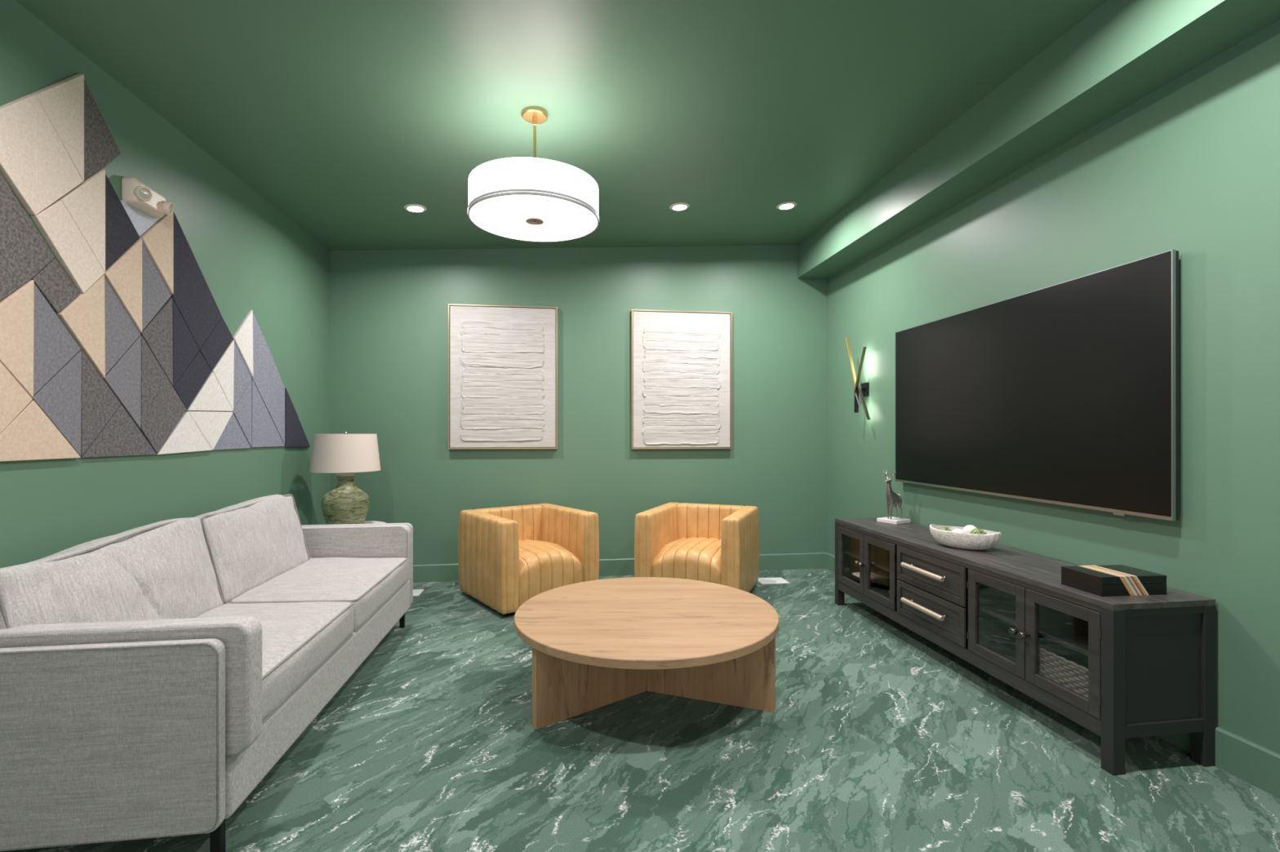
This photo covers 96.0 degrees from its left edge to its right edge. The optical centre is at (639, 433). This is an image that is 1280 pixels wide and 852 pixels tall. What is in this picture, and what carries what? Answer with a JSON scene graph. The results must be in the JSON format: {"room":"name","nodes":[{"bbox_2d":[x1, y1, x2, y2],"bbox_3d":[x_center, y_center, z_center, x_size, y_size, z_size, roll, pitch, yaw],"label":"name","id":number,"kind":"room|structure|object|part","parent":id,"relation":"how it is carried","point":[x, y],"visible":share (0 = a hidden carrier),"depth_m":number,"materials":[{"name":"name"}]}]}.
{"room":"living room","nodes":[
{"label":"living room","id":0,"kind":"room"},
{"bbox_2d":[0,0,329,568],"bbox_3d":[-2.153,-0.300,1.496,0.120,3.300,6.760,0,0,-8],"label":"wall","id":1,"kind":"structure","parent":0,"point":[250,255],"depth_m":2.92,"materials":[{"name":"green paint"}]},
{"bbox_2d":[121,176,173,217],"bbox_3d":[-2.197,-1.053,2.583,0.095,0.116,0.221,0,0,-8],"label":"emergency light","id":2,"kind":"object","parent":1,"relation":"attached to","point":[135,193],"visible":1,"depth_m":2.52,"materials":[{"name":"white plastic"}]},
{"bbox_2d":[0,73,310,462],"bbox_3d":[-2.292,-0.650,3.002,0.022,1.511,2.674,0,0,-8],"label":"wall art","id":3,"kind":"object","parent":1,"relation":"attached to","point":[97,359],"visible":0.99,"depth_m":2.33,"materials":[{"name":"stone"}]},
{"bbox_3d":[-2.144,-0.121,1.930,0.019,0.428,0.218,0,0,-8],"label":"felt panel","id":4,"kind":"part","parent":3,"relation":"part of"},
{"bbox_3d":[-2.144,-0.334,1.934,0.019,0.418,0.221,0,0,-8],"label":"felt panel","id":5,"kind":"part","parent":3,"relation":"part of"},
{"bbox_3d":[-2.143,-0.989,1.935,0.022,0.427,0.223,0,0,-8],"label":"felt panel","id":6,"kind":"part","parent":3,"relation":"part of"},
{"bbox_3d":[-2.144,-0.626,1.907,0.012,0.718,0.463,0,0,-8],"label":"felt panel","id":7,"kind":"part","parent":3,"relation":"part of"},
{"bbox_3d":[-2.159,-0.009,2.037,0.019,0.212,0.421,0,0,-8],"label":"felt panel","id":8,"kind":"part","parent":3,"relation":"part of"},
{"bbox_3d":[-2.178,-0.548,2.149,0.012,0.201,0.205,0,0,-8],"label":"felt panel","id":9,"kind":"part","parent":3,"relation":"part of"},
{"bbox_3d":[-2.178,-0.117,2.152,0.012,0.414,0.210,0,0,-8],"label":"felt panel","id":10,"kind":"part","parent":3,"relation":"part of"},
{"bbox_3d":[-2.178,-0.335,2.150,0.012,0.411,0.210,0,0,-8],"label":"felt panel","id":11,"kind":"part","parent":3,"relation":"part of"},
{"bbox_3d":[-2.173,-1.197,2.152,0.022,0.418,0.209,0,0,-8],"label":"felt panel","id":12,"kind":"part","parent":3,"relation":"part of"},
{"bbox_3d":[-2.173,-0.989,2.149,0.022,0.427,0.207,0,0,-8],"label":"felt panel","id":13,"kind":"part","parent":3,"relation":"part of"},
{"bbox_3d":[-2.181,-0.709,2.204,0.022,0.321,0.314,0,0,-8],"label":"felt panel","id":14,"kind":"part","parent":3,"relation":"part of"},
{"bbox_3d":[-2.190,-0.438,2.260,0.019,0.425,0.211,0,0,-8],"label":"felt panel","id":15,"kind":"part","parent":3,"relation":"part of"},
{"bbox_3d":[-2.188,-0.870,2.259,0.022,0.423,0.207,0,0,-8],"label":"felt panel","id":16,"kind":"part","parent":3,"relation":"part of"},
{"bbox_3d":[-2.207,-0.117,2.358,0.013,0.419,0.204,0,0,-8],"label":"felt panel","id":17,"kind":"part","parent":3,"relation":"part of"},
{"bbox_3d":[-2.207,-1.195,2.358,0.012,0.419,0.204,0,0,-8],"label":"felt panel","id":18,"kind":"part","parent":3,"relation":"part of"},
{"bbox_3d":[-2.222,-0.010,2.469,0.013,0.221,0.423,0,0,-8],"label":"felt panel","id":19,"kind":"part","parent":3,"relation":"part of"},
{"bbox_3d":[-2.224,-0.228,2.474,0.012,0.416,0.209,0,0,-8],"label":"felt panel","id":20,"kind":"part","parent":3,"relation":"part of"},
{"bbox_3d":[-2.223,-0.440,2.470,0.012,0.418,0.213,0,0,-8],"label":"felt panel","id":21,"kind":"part","parent":3,"relation":"part of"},
{"bbox_3d":[-2.221,-0.869,2.465,0.014,0.420,0.204,0,0,-8],"label":"felt panel","id":22,"kind":"part","parent":3,"relation":"part of","materials":[{"name":"fabric"}]},
{"bbox_3d":[-2.219,-0.659,2.470,0.019,0.421,0.210,0,0,-8],"label":"felt panel","id":23,"kind":"part","parent":3,"relation":"part of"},
{"bbox_3d":[-2.244,-0.976,2.612,0.010,0.198,0.321,0,0,-8],"label":"felt panel","id":24,"kind":"part","parent":3,"relation":"part of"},
{"bbox_3d":[-2.249,-0.875,2.680,0.019,0.409,0.207,0,0,-8],"label":"felt panel","id":25,"kind":"part","parent":3,"relation":"part of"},
{"bbox_3d":[-2.252,-0.441,2.685,0.013,0.425,0.210,0,0,-8],"label":"felt panel","id":26,"kind":"part","parent":3,"relation":"part of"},
{"bbox_3d":[-2.252,-0.660,2.678,0.012,0.415,0.205,0,0,-8],"label":"felt panel","id":27,"kind":"part","parent":3,"relation":"part of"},
{"bbox_3d":[-2.260,-0.170,2.735,0.013,0.532,0.314,0,0,-8],"label":"felt panel","id":28,"kind":"part","parent":3,"relation":"part of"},
{"bbox_3d":[-2.280,-0.003,2.894,0.016,0.208,0.424,0,0,-8],"label":"felt panel","id":29,"kind":"part","parent":3,"relation":"part of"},
{"bbox_3d":[-2.281,-0.437,2.890,0.014,0.422,0.207,0,0,-8],"label":"felt panel","id":30,"kind":"part","parent":3,"relation":"part of","materials":[{"name":"fabric"}]},
{"bbox_3d":[-2.289,-0.273,2.946,0.014,0.309,0.306,0,0,-8],"label":"felt panel","id":31,"kind":"part","parent":3,"relation":"part of","materials":[{"name":"fabric"}]},
{"bbox_3d":[-2.295,-0.757,2.990,0.014,0.643,0.408,0,0,-8],"label":"felt panel","id":32,"kind":"part","parent":3,"relation":"part of","materials":[{"name":"fabric"}]},
{"bbox_3d":[-2.309,-0.015,3.100,0.016,0.211,0.402,0,0,-8],"label":"felt panel","id":33,"kind":"part","parent":3,"relation":"part of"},
{"bbox_3d":[-2.309,-0.221,3.100,0.016,0.215,0.402,0,0,-8],"label":"felt panel","id":34,"kind":"part","parent":3,"relation":"part of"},
{"bbox_3d":[-2.317,-0.490,3.152,0.014,0.307,0.310,0,0,-8],"label":"felt panel","id":35,"kind":"part","parent":3,"relation":"part of","materials":[{"name":"fabric"}]},
{"bbox_3d":[-2.324,-0.331,3.208,0.016,0.407,0.200,0,0,-8],"label":"felt panel","id":36,"kind":"part","parent":3,"relation":"part of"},
{"bbox_3d":[-2.341,-0.011,3.305,0.010,0.208,0.396,0,0,-8],"label":"felt panel","id":37,"kind":"part","parent":3,"relation":"part of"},
{"bbox_3d":[-2.355,-0.117,3.409,0.010,0.408,0.199,0,0,-8],"label":"felt panel","id":38,"kind":"part","parent":3,"relation":"part of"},
{"bbox_3d":[-2.355,-0.333,3.408,0.010,0.403,0.202,0,0,-8],"label":"felt panel","id":39,"kind":"part","parent":3,"relation":"part of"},
{"bbox_3d":[-2.353,-0.546,3.413,0.016,0.407,0.206,0,0,-8],"label":"felt panel","id":40,"kind":"part","parent":3,"relation":"part of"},
{"bbox_3d":[-2.385,-0.435,3.624,0.010,0.624,0.219,0,0,-8],"label":"felt panel","id":41,"kind":"part","parent":3,"relation":"part of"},
{"bbox_3d":[-2.399,-0.119,3.722,0.010,0.421,0.423,0,0,-8],"label":"felt panel","id":42,"kind":"part","parent":3,"relation":"part of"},
{"bbox_3d":[-2.415,-0.222,3.833,0.010,0.613,0.202,0,0,-8],"label":"felt panel","id":43,"kind":"part","parent":3,"relation":"part of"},
{"bbox_3d":[-2.441,-0.109,4.037,0.014,0.398,0.197,0,0,-8],"label":"felt panel","id":44,"kind":"part","parent":3,"relation":"part of","materials":[{"name":"fabric"}]},
{"bbox_3d":[-2.455,0.003,4.136,0.014,0.204,0.384,0,0,-8],"label":"felt panel","id":45,"kind":"part","parent":3,"relation":"part of","materials":[{"name":"fabric"}]},
{"bbox_2d":[15,0,1106,250],"bbox_3d":[0.052,-1.697,1.744,4.317,0.396,6.640,0,0,-8],"label":"ceiling","id":46,"kind":"structure","parent":0,"point":[342,115],"depth_m":2.71,"materials":[{"name":"green paint"}]},
{"bbox_2d":[404,204,426,213],"bbox_3d":[-1.547,-1.548,3.966,0.148,0.019,0.148,0,0,-14],"label":"recessed light","id":47,"kind":"object","parent":46,"relation":"in","point":[416,208],"visible":1,"depth_m":3.96,"materials":[{"name":"white plastic"}]},
{"bbox_2d":[467,106,599,242],"bbox_3d":[-0.526,-1.324,2.880,0.644,0.558,0.644,0,0,-8],"label":"pendant lamp","id":48,"kind":"object","parent":46,"relation":"hanging from","point":[522,198],"visible":1,"depth_m":2.69,"materials":[{"name":"white fabric"}]},
{"bbox_3d":[-0.526,-1.151,2.880,0.636,0.154,0.636,0,0,-8],"label":"lamp shade","id":49,"kind":"part","parent":48,"relation":"part of","materials":[{"name":"white"}]},
{"bbox_2d":[469,195,597,241],"bbox_3d":[-0.526,-1.065,2.880,0.628,0.005,0.628,0,0,-8],"label":"diffuser","id":50,"kind":"object","parent":48,"relation":"attached to","point":[530,218],"depth_m":2.83,"materials":[{"name":"white"}]},
{"bbox_3d":[-0.526,-1.343,2.880,0.022,0.466,0.022,0,0,-8],"label":"rod","id":51,"kind":"part","parent":48,"relation":"part of","materials":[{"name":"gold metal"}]},
{"bbox_2d":[669,202,689,211],"bbox_3d":[0.290,-1.654,4.209,0.148,0.019,0.148,0,0,-14],"label":"recessed light","id":52,"kind":"object","parent":46,"relation":"in","point":[680,206],"visible":1,"depth_m":4.20,"materials":[{"name":"white plastic"}]},
{"bbox_2d":[776,201,796,209],"bbox_3d":[1.097,-1.700,4.310,0.148,0.019,0.148,0,0,-14],"label":"recessed light","id":53,"kind":"object","parent":46,"relation":"in","point":[788,205],"visible":1,"depth_m":4.30,"materials":[{"name":"white plastic"}]},
{"bbox_2d":[329,244,826,564],"bbox_3d":[-0.416,-0.300,5.091,4.317,3.300,0.120,0,0,-8],"label":"wall","id":54,"kind":"structure","parent":0,"point":[388,308],"depth_m":5.03,"materials":[{"name":"green paint"}]},
{"bbox_2d":[448,303,557,449],"bbox_3d":[-1.160,-0.473,4.901,0.906,1.218,0.049,0,0,-8],"label":"painting","id":55,"kind":"object","parent":54,"relation":"attached to","point":[503,359],"visible":1,"depth_m":4.88,"materials":[{"name":"white paint"}]},
{"bbox_3d":[-1.604,-0.473,4.841,0.010,1.218,0.044,0,0,-8],"label":"frame rail","id":56,"kind":"part","parent":55,"relation":"part of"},
{"bbox_3d":[-1.160,-1.077,4.904,0.886,0.010,0.044,0,0,-8],"label":"frame rail","id":57,"kind":"part","parent":55,"relation":"part of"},
{"bbox_3d":[-1.160,0.131,4.904,0.886,0.010,0.044,0,0,-8],"label":"frame rail","id":58,"kind":"part","parent":55,"relation":"part of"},
{"bbox_3d":[-0.716,-0.473,4.966,0.010,1.218,0.044,0,0,-8],"label":"frame rail","id":59,"kind":"part","parent":55,"relation":"part of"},
{"bbox_2d":[413,552,826,582],"bbox_3d":[-0.407,1.177,5.024,4.317,0.145,0.016,0,0,-8],"label":"baseboard","id":60,"kind":"structure","parent":54,"relation":"attached to","point":[624,566],"depth_m":5.06,"materials":[{"name":"green paint"}]},
{"bbox_2d":[631,309,732,448],"bbox_3d":[0.373,-0.470,5.116,0.907,1.223,0.048,0,0,-8],"label":"painting","id":61,"kind":"object","parent":54,"relation":"attached to","point":[682,361],"visible":1,"depth_m":5.10,"materials":[{"name":"white paint"}]},
{"bbox_3d":[-0.072,-0.470,5.056,0.010,1.223,0.044,0,0,-8],"label":"frame rail","id":62,"kind":"part","parent":61,"relation":"part of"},
{"bbox_3d":[0.372,-1.077,5.118,0.887,0.010,0.044,0,0,-8],"label":"frame rail","id":63,"kind":"part","parent":61,"relation":"part of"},
{"bbox_3d":[0.372,0.136,5.118,0.887,0.010,0.044,0,0,-8],"label":"frame rail","id":64,"kind":"part","parent":61,"relation":"part of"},
{"bbox_3d":[0.817,-0.470,5.180,0.010,1.223,0.044,0,0,-8],"label":"frame rail","id":65,"kind":"part","parent":61,"relation":"part of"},
{"bbox_2d":[1,568,1279,851],"bbox_3d":[0.045,1.300,1.794,4.517,0.100,6.740,0,0,-8],"label":"floor","id":66,"kind":"structure","parent":0,"point":[878,737],"depth_m":2.15,"materials":[{"name":"green stone"}]},
{"bbox_2d":[0,493,413,851],"bbox_3d":[-1.739,0.800,2.632,0.935,0.900,2.166,0,0,-8],"label":"sofa","id":67,"kind":"object","parent":66,"relation":"on","point":[153,676],"visible":1,"depth_m":1.67,"materials":[{"name":"grey fabric"}]},
{"bbox_2d":[0,517,222,629],"bbox_3d":[-1.921,0.599,2.083,0.246,0.464,0.960,-15,2,-8],"label":"cushion","id":68,"kind":"object","parent":67,"relation":"on","point":[166,569],"depth_m":2.03,"materials":[{"name":"grey fabric"}]},
{"bbox_3d":[-1.609,0.855,1.575,0.860,0.540,0.035,0,0,-8],"label":"arm","id":69,"kind":"part","parent":67,"relation":"part of","materials":[{"name":"grey fabric"}]},
{"bbox_3d":[-1.248,1.185,1.703,0.028,0.130,0.028,0,0,-8],"label":"leg","id":70,"kind":"part","parent":67,"relation":"part of","materials":[{"name":"black metal"}]},
{"bbox_2d":[194,494,308,604],"bbox_3d":[-2.056,0.590,3.010,0.244,0.464,0.906,-14,2,-8],"label":"cushion","id":71,"kind":"object","parent":67,"relation":"on","point":[252,544],"depth_m":2.88,"materials":[{"name":"grey fabric"}]},
{"bbox_2d":[196,601,354,720],"bbox_3d":[-1.578,0.857,2.178,0.654,0.205,0.960,1,0,-8],"label":"seat cushion","id":72,"kind":"object","parent":67,"relation":"on","point":[302,641],"depth_m":2.28,"materials":[{"name":"grey fabric"}]},
{"bbox_3d":[-1.754,1.030,2.627,0.855,0.190,2.060,0,0,-8],"label":"frame","id":73,"kind":"part","parent":67,"relation":"part of","materials":[{"name":"grey fabric"}]},
{"bbox_2d":[228,557,408,631],"bbox_3d":[-1.712,0.855,3.125,0.657,0.206,0.961,1,0,-8],"label":"seat cushion","id":74,"kind":"object","parent":67,"relation":"on","point":[373,585],"depth_m":2.97,"materials":[{"name":"grey fabric"}]},
{"bbox_3d":[-1.904,0.855,3.684,0.860,0.540,0.035,0,0,-8],"label":"arm","id":75,"kind":"part","parent":67,"relation":"part of","materials":[{"name":"grey fabric"}]},
{"bbox_3d":[-1.528,1.185,3.704,0.028,0.130,0.028,0,0,-8],"label":"leg","id":76,"kind":"part","parent":67,"relation":"part of","materials":[{"name":"black metal"}]},
{"bbox_2d":[364,520,386,524],"bbox_3d":[-2.085,0.960,4.181,0.460,0.580,0.460,0,0,-8],"label":"side table","id":77,"kind":"object","parent":66,"relation":"on","point":[365,522],"visible":0.04,"depth_m":4.32,"materials":[{"name":"stone"}]},
{"bbox_2d":[309,431,380,524],"bbox_3d":[-2.117,0.330,4.146,0.458,0.680,0.458,0,0,-8],"label":"table lamp","id":78,"kind":"object","parent":77,"relation":"on","point":[346,504],"visible":0.95,"depth_m":4.01,"materials":[{"name":"ceramic"}]},
{"bbox_3d":[-2.117,0.139,4.146,0.458,0.266,0.458,0,0,-8],"label":"lamp shade","id":79,"kind":"part","parent":78,"relation":"part of","materials":[{"name":"beige fabric"}]},
{"bbox_3d":[-2.117,0.155,4.146,0.126,0.291,0.126,0,0,-8],"label":"stem","id":80,"kind":"part","parent":78,"relation":"part of","materials":[{"name":"silver metal"}]},
{"bbox_2d":[413,589,424,596],"bbox_3d":[-1.824,1.247,4.480,0.240,0.006,0.185,0,0,-8],"label":"floor plate","id":81,"kind":"object","parent":66,"relation":"on","point":[416,593],"visible":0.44,"depth_m":4.50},
{"bbox_2d":[457,503,599,616],"bbox_3d":[-0.859,0.923,4.396,0.795,0.653,0.795,0,0,-38],"label":"armchair","id":82,"kind":"object","parent":66,"relation":"on","point":[508,557],"visible":0.97,"depth_m":4.20,"materials":[{"name":"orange leather"}]},
{"bbox_3d":[-1.116,0.906,4.192,0.140,0.618,0.789,0,0,-38],"label":"arm","id":83,"kind":"part","parent":82,"relation":"part of","materials":[{"name":"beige leather"}]},
{"bbox_3d":[-1.058,0.906,4.650,0.569,0.618,0.150,0,0,-38],"label":"backrest","id":84,"kind":"part","parent":82,"relation":"part of","materials":[{"name":"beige leather"}]},
{"bbox_3d":[-0.825,1.029,4.352,0.543,0.371,0.660,0,0,-38],"label":"seat","id":85,"kind":"part","parent":82,"relation":"part of","materials":[{"name":"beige leather"}]},
{"bbox_3d":[-0.599,0.906,4.595,0.140,0.618,0.789,0,0,-38],"label":"arm","id":86,"kind":"part","parent":82,"relation":"part of","materials":[{"name":"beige leather"}]},
{"bbox_2d":[514,577,778,729],"bbox_3d":[0.030,1.055,2.811,1.260,0.390,1.260,0,0,-8],"label":"coffee table","id":87,"kind":"object","parent":66,"relation":"on","point":[595,644],"visible":1,"depth_m":2.61,"materials":[{"name":"brown wood"}]},
{"bbox_3d":[0.030,1.074,2.811,1.215,0.352,0.038,0,0,-38],"label":"leg panel","id":88,"kind":"part","parent":87,"relation":"part of","materials":[{"name":"brown wood"}]},
{"bbox_3d":[0.030,1.074,2.811,1.235,0.352,0.038,0,0,21],"label":"leg panel","id":89,"kind":"part","parent":87,"relation":"part of","materials":[{"name":"brown wood"}]},
{"bbox_2d":[634,502,759,592],"bbox_3d":[0.468,0.923,4.496,0.795,0.653,0.795,0,0,22],"label":"armchair","id":90,"kind":"object","parent":66,"relation":"on","point":[715,544],"visible":0.91,"depth_m":4.26,"materials":[{"name":"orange leather"}]},
{"bbox_3d":[0.162,0.906,4.613,0.140,0.618,0.789,0,0,22],"label":"arm","id":91,"kind":"part","parent":90,"relation":"part of","materials":[{"name":"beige leather"}]},
{"bbox_3d":[0.447,1.029,4.444,0.543,0.371,0.660,0,0,22],"label":"seat","id":92,"kind":"part","parent":90,"relation":"part of","materials":[{"name":"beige leather"}]},
{"bbox_3d":[0.586,0.906,4.796,0.569,0.618,0.150,0,0,22],"label":"backrest","id":93,"kind":"part","parent":90,"relation":"part of","materials":[{"name":"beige leather"}]},
{"bbox_3d":[0.771,0.906,4.373,0.140,0.618,0.789,0,0,22],"label":"arm","id":94,"kind":"part","parent":90,"relation":"part of","materials":[{"name":"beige leather"}]},
{"bbox_2d":[757,577,789,584],"bbox_3d":[1.112,1.247,4.856,0.240,0.006,0.185,0,0,-8],"label":"floor vent","id":95,"kind":"object","parent":66,"relation":"on","point":[762,580],"visible":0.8,"depth_m":4.83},
{"bbox_2d":[835,517,1216,775],"bbox_3d":[1.770,0.938,3.189,0.491,0.625,2.145,0,0,-8],"label":"media console","id":96,"kind":"object","parent":66,"relation":"on","point":[1152,659],"visible":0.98,"depth_m":2.45,"materials":[{"name":"grey paint"}]},
{"bbox_3d":[1.456,0.949,4.202,0.050,0.602,0.050,0,0,-8],"label":"leg","id":97,"kind":"part","parent":96,"relation":"part of","materials":[{"name":"grey paint"}]},
{"bbox_3d":[1.470,0.873,4.000,0.022,0.399,0.350,0,0,-8],"label":"door","id":98,"kind":"part","parent":96,"relation":"part of","materials":[{"name":"grey wood"}]},
{"bbox_3d":[1.457,0.868,3.844,0.047,0.031,0.031,0,0,-8],"label":"knob","id":99,"kind":"part","parent":96,"relation":"part of","materials":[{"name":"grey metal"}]},
{"bbox_3d":[1.463,0.868,3.795,0.047,0.031,0.031,0,0,-8],"label":"knob","id":100,"kind":"part","parent":96,"relation":"part of","materials":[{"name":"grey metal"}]},
{"bbox_3d":[1.648,0.873,4.239,0.342,0.415,0.012,0,0,-8],"label":"panel","id":101,"kind":"part","parent":96,"relation":"part of","materials":[{"name":"glass"}]},
{"bbox_2d":[844,550,889,572],"bbox_3d":[1.721,0.866,3.855,0.378,0.018,0.712,0,0,-8],"label":"shelf","id":102,"kind":"object","parent":96,"relation":"attached to","point":[880,559],"depth_m":3.98,"materials":[{"name":"grey wood"}]},
{"bbox_2d":[852,572,889,591],"bbox_3d":[1.599,1.028,3.980,0.204,0.100,0.144,0,0,-8],"label":"storage box","id":103,"kind":"object","parent":96,"relation":"in","point":[879,582],"visible":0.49,"depth_m":3.92,"materials":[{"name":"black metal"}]},
{"bbox_3d":[1.599,0.986,3.980,0.204,0.015,0.144,0,0,-8],"label":"lid","id":104,"kind":"part","parent":103,"relation":"part of","materials":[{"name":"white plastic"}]},
{"bbox_3d":[1.519,0.873,3.648,0.022,0.399,0.350,0,0,-8],"label":"door","id":105,"kind":"part","parent":96,"relation":"part of","materials":[{"name":"grey wood"}]},
{"bbox_2d":[876,470,910,524],"bbox_3d":[1.768,0.441,4.027,0.168,0.368,0.156,0,0,-31],"label":"deer figurine","id":106,"kind":"object","parent":96,"relation":"on","point":[892,499],"visible":1,"depth_m":4.00,"materials":[{"name":"metal"}]},
{"bbox_3d":[1.541,0.759,3.154,0.028,0.028,0.350,0,0,-8],"label":"handle","id":107,"kind":"part","parent":96,"relation":"part of","materials":[{"name":"silver metal"}]},
{"bbox_3d":[1.541,0.962,3.154,0.028,0.028,0.350,0,0,-8],"label":"handle","id":108,"kind":"part","parent":96,"relation":"part of","materials":[{"name":"silver metal"}]},
{"bbox_3d":[1.586,0.771,3.160,0.020,0.196,0.580,0,0,-8],"label":"drawer","id":109,"kind":"part","parent":96,"relation":"part of","materials":[{"name":"grey wood"}]},
{"bbox_3d":[1.586,0.974,3.160,0.020,0.196,0.580,0,0,-8],"label":"drawer","id":110,"kind":"part","parent":96,"relation":"part of","materials":[{"name":"grey wood"}]},
{"bbox_2d":[929,524,1001,550],"bbox_3d":[1.767,0.571,3.140,0.212,0.108,0.359,0,0,-40],"label":"decorative bowl","id":111,"kind":"object","parent":96,"relation":"on","point":[951,539],"visible":0.96,"depth_m":3.06,"materials":[{"name":"white stone"}]},
{"bbox_2d":[937,526,951,531],"bbox_3d":[1.694,0.559,3.208,0.073,0.075,0.075,0,0,-8],"label":"decorative ball","id":112,"kind":"object","parent":111,"relation":"in","point":[943,528],"visible":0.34,"depth_m":3.19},
{"bbox_2d":[951,528,962,533],"bbox_3d":[1.756,0.562,3.184,0.066,0.066,0.066,0,0,-8],"label":"decorative ball","id":113,"kind":"object","parent":111,"relation":"in","point":[954,530],"visible":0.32,"depth_m":3.17,"materials":[{"name":"white"}]},
{"bbox_2d":[962,524,976,533],"bbox_3d":[1.809,0.543,3.152,0.078,0.078,0.079,0,0,-8],"label":"decorative ball","id":114,"kind":"object","parent":111,"relation":"in","point":[967,529],"visible":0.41,"depth_m":3.13,"materials":[{"name":"white"}]},
{"bbox_2d":[969,528,986,534],"bbox_3d":[1.800,0.551,3.067,0.086,0.086,0.083,0,0,-8],"label":"decorative ball","id":115,"kind":"object","parent":111,"relation":"in","point":[978,531],"visible":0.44,"depth_m":3.05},
{"bbox_3d":[1.589,1.105,3.163,0.020,0.060,2.047,0,0,-8],"label":"rail","id":116,"kind":"part","parent":96,"relation":"part of","materials":[{"name":"grey wood"}]},
{"bbox_3d":[1.589,0.659,3.163,0.020,0.022,2.047,0,0,-8],"label":"rail","id":117,"kind":"part","parent":96,"relation":"part of","materials":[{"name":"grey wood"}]},
{"bbox_3d":[1.800,1.087,3.193,0.410,0.017,2.085,0,0,-8],"label":"panel","id":118,"kind":"part","parent":96,"relation":"part of","materials":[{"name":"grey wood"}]},
{"bbox_3d":[1.655,0.873,2.674,0.022,0.399,0.348,0,0,-8],"label":"door","id":119,"kind":"part","parent":96,"relation":"part of","materials":[{"name":"grey wood"}]},
{"bbox_3d":[1.642,0.868,2.519,0.047,0.031,0.031,0,0,-8],"label":"knob","id":120,"kind":"part","parent":96,"relation":"part of","materials":[{"name":"grey metal"}]},
{"bbox_3d":[1.649,0.868,2.470,0.047,0.031,0.031,0,0,-8],"label":"knob","id":121,"kind":"part","parent":96,"relation":"part of","materials":[{"name":"grey metal"}]},
{"bbox_2d":[978,604,1088,656],"bbox_3d":[1.906,0.866,2.532,0.378,0.018,0.707,0,0,-8],"label":"shelf","id":122,"kind":"object","parent":96,"relation":"attached to","point":[1070,632],"depth_m":2.59,"materials":[{"name":"grey wood"}]},
{"bbox_2d":[1038,644,1088,698],"bbox_3d":[1.874,0.998,2.373,0.318,0.161,0.299,0,0,-8],"label":"woven basket","id":123,"kind":"object","parent":96,"relation":"on","point":[1050,657],"visible":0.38,"depth_m":2.39,"materials":[{"name":"grey wicker"}]},
{"bbox_3d":[1.704,0.873,2.325,0.022,0.399,0.348,0,0,-8],"label":"door","id":124,"kind":"part","parent":96,"relation":"part of","materials":[{"name":"grey wood"}]},
{"bbox_3d":[2.005,0.884,3.222,0.008,0.472,2.045,0,0,-8],"label":"panel","id":125,"kind":"part","parent":96,"relation":"part of","materials":[{"name":"clear glass"}]},
{"bbox_3d":[1.747,0.949,2.128,0.050,0.602,0.050,0,0,-8],"label":"leg","id":126,"kind":"part","parent":96,"relation":"part of","materials":[{"name":"grey paint"}]},
{"bbox_2d":[1061,564,1166,596],"bbox_3d":[1.889,0.588,2.304,0.278,0.075,0.186,0,0,-6],"label":"box","id":127,"kind":"object","parent":96,"relation":"on","point":[1108,580],"visible":1,"depth_m":2.23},
{"bbox_3d":[1.889,0.566,2.304,0.278,0.029,0.185,0,0,-6],"label":"lid","id":128,"kind":"part","parent":127,"relation":"part of","materials":[{"name":"black paint"}]},
{"bbox_3d":[1.941,0.873,2.148,0.342,0.415,0.012,0,0,-8],"label":"panel","id":129,"kind":"part","parent":96,"relation":"part of","materials":[{"name":"grey paint"}]},
{"bbox_3d":[1.940,1.096,2.155,0.342,0.048,0.044,0,0,-8],"label":"rail","id":130,"kind":"part","parent":96,"relation":"part of","materials":[{"name":"grey paint"}]},
{"bbox_3d":[1.940,0.661,2.155,0.342,0.028,0.044,0,0,-8],"label":"rail","id":131,"kind":"part","parent":96,"relation":"part of","materials":[{"name":"grey paint"}]},
{"bbox_3d":[2.133,0.949,2.182,0.050,0.602,0.050,0,0,-8],"label":"leg","id":132,"kind":"part","parent":96,"relation":"part of","materials":[{"name":"grey paint"}]},
{"bbox_2d":[826,19,1279,754],"bbox_3d":[2.241,-0.300,2.111,0.120,3.300,6.760,0,0,-8],"label":"wall","id":133,"kind":"structure","parent":0,"point":[1191,167],"depth_m":2.32,"materials":[{"name":"green paint"}]},
{"bbox_2d":[844,337,870,419],"bbox_3d":[1.781,-0.442,4.625,0.126,0.677,0.239,0,0,-28],"label":"wall sconce","id":134,"kind":"object","parent":133,"relation":"attached to","point":[863,390],"visible":1,"depth_m":4.62,"materials":[{"name":"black metal"}]},
{"bbox_2d":[895,249,1178,520],"bbox_3d":[1.997,-0.184,3.216,0.055,1.082,1.895,0,0,-8],"label":"television","id":135,"kind":"object","parent":133,"relation":"attached to","point":[1066,393],"visible":1,"depth_m":2.79,"materials":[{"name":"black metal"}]},
{"bbox_3d":[1.990,-0.189,3.215,0.026,1.068,1.891,0,0,-8],"label":"casing","id":136,"kind":"part","parent":135,"relation":"part of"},
{"bbox_2d":[797,0,1279,279],"bbox_3d":[2.048,-1.584,2.023,0.286,0.322,6.640,0,0,-8],"label":"ceiling beam","id":137,"kind":"structure","parent":133,"relation":"attached to","point":[1123,51],"depth_m":2.66,"materials":[{"name":"green paint"}]},
{"bbox_2d":[826,552,1279,799],"bbox_3d":[2.183,1.177,2.034,0.016,0.145,6.624,0,0,-8],"label":"baseboard","id":138,"kind":"structure","parent":133,"relation":"attached to","point":[1255,765],"depth_m":2.07,"materials":[{"name":"green paint"}]}
]}

